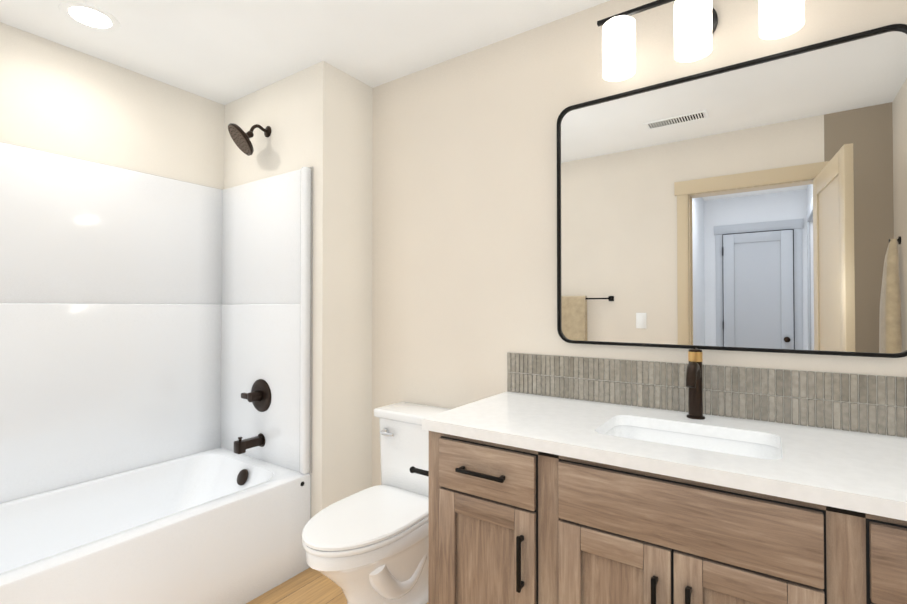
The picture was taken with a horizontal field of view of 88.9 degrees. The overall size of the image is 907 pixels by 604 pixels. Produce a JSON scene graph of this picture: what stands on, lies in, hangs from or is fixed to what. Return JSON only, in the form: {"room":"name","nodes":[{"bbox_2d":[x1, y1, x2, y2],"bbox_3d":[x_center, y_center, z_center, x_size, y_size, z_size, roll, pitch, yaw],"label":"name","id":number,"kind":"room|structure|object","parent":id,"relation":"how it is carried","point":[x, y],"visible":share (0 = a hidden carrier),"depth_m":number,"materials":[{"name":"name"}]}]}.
{"room":"bathroom","nodes":[
{"label":"bathroom","id":0,"kind":"room"},
{"bbox_2d":[0,22,224,189],"bbox_3d":[-1.860,0.056,2.055,0.120,2.440,1.650,0,-1,34],"label":"wall","id":1,"kind":"structure","parent":0,"point":[57,98],"depth_m":2.22,"materials":[{"name":"paint"}]},
{"bbox_2d":[224,61,372,517],"bbox_3d":[-0.907,0.064,2.679,0.990,2.440,0.455,0,-1,34],"label":"wall","id":2,"kind":"structure","parent":0,"point":[318,117],"depth_m":2.34,"materials":[{"name":"paint"}]},
{"bbox_2d":[0,0,609,104],"bbox_3d":[-0.970,-1.213,0.404,3.470,0.060,4.305,0,-1,34],"label":"ceiling","id":3,"kind":"structure","parent":0,"point":[224,52],"depth_m":2.00,"materials":[{"name":"paint"}]},
{"bbox_2d":[59,1,120,31],"bbox_3d":[-1.485,-1.163,1.892,0.200,0.006,0.200,0,-1,34],"label":"recessed light","id":4,"kind":"object","parent":3,"relation":"in","point":[88,16],"visible":1,"depth_m":1.88,"materials":[{"name":"white plastic"}]},
{"bbox_2d":[246,567,427,603],"bbox_3d":[-0.970,1.287,0.376,3.470,0.060,4.305,0,-1,34],"label":"floor","id":5,"kind":"structure","parent":0,"point":[310,585],"depth_m":2.03,"materials":[{"name":"brown wood"}]},
{"bbox_2d":[0,123,312,603],"bbox_3d":[-1.445,0.164,1.843,0.802,2.220,1.528,0,-1,34],"label":"bathtub","id":6,"kind":"object","parent":5,"relation":"on","point":[156,353],"visible":1,"depth_m":2.20,"materials":[{"name":"white plastic"}]},
{"bbox_2d":[302,402,450,603],"bbox_3d":[-0.292,0.887,1.921,0.434,0.777,0.744,0,-1,34],"label":"toilet","id":7,"kind":"object","parent":5,"relation":"on","point":[370,545],"visible":0.79,"depth_m":1.83,"materials":[{"name":"white ceramic"}]},
{"bbox_2d":[409,395,906,603],"bbox_3d":[0.612,0.844,1.385,1.672,0.850,0.617,0,-1,34],"label":"bathroom vanity","id":8,"kind":"object","parent":5,"relation":"on","point":[556,479],"depth_m":1.18,"materials":[{"name":"brown wood"}]},
{"bbox_2d":[422,392,906,511],"bbox_3d":[0.688,0.411,1.349,1.508,0.056,0.601,0,-1,34],"label":"countertop","id":9,"kind":"structure","parent":8,"relation":"on","point":[845,465],"depth_m":1.26,"materials":[{"name":"white stone"}]},
{"bbox_2d":[681,348,708,419],"bbox_3d":[0.781,0.270,1.505,0.056,0.230,0.155,0,-1,34],"label":"faucet","id":10,"kind":"object","parent":9,"relation":"on","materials":[{"name":"black metal"}]},
{"bbox_2d":[372,0,906,486],"bbox_3d":[0.620,0.054,1.838,2.480,2.440,0.120,0,-1,34],"label":"wall","id":11,"kind":"structure","parent":0,"point":[464,228],"depth_m":2.07,"materials":[{"name":"paint"}]},
{"bbox_2d":[597,0,804,81],"bbox_3d":[0.802,-0.918,1.539,0.620,0.217,0.185,0,-1,34],"label":"sconce","id":12,"kind":"object","parent":11,"relation":"attached to","point":[695,23],"visible":1,"depth_m":1.50,"materials":[{"name":"white glass"}]},
{"bbox_2d":[557,24,906,357],"bbox_3d":[0.861,-0.312,1.583,1.055,0.945,0.032,0,-1,34],"label":"mirror","id":13,"kind":"object","parent":11,"relation":"attached to","point":[757,205],"visible":1,"depth_m":1.51,"materials":[{"name":"mirror"}]}
]}

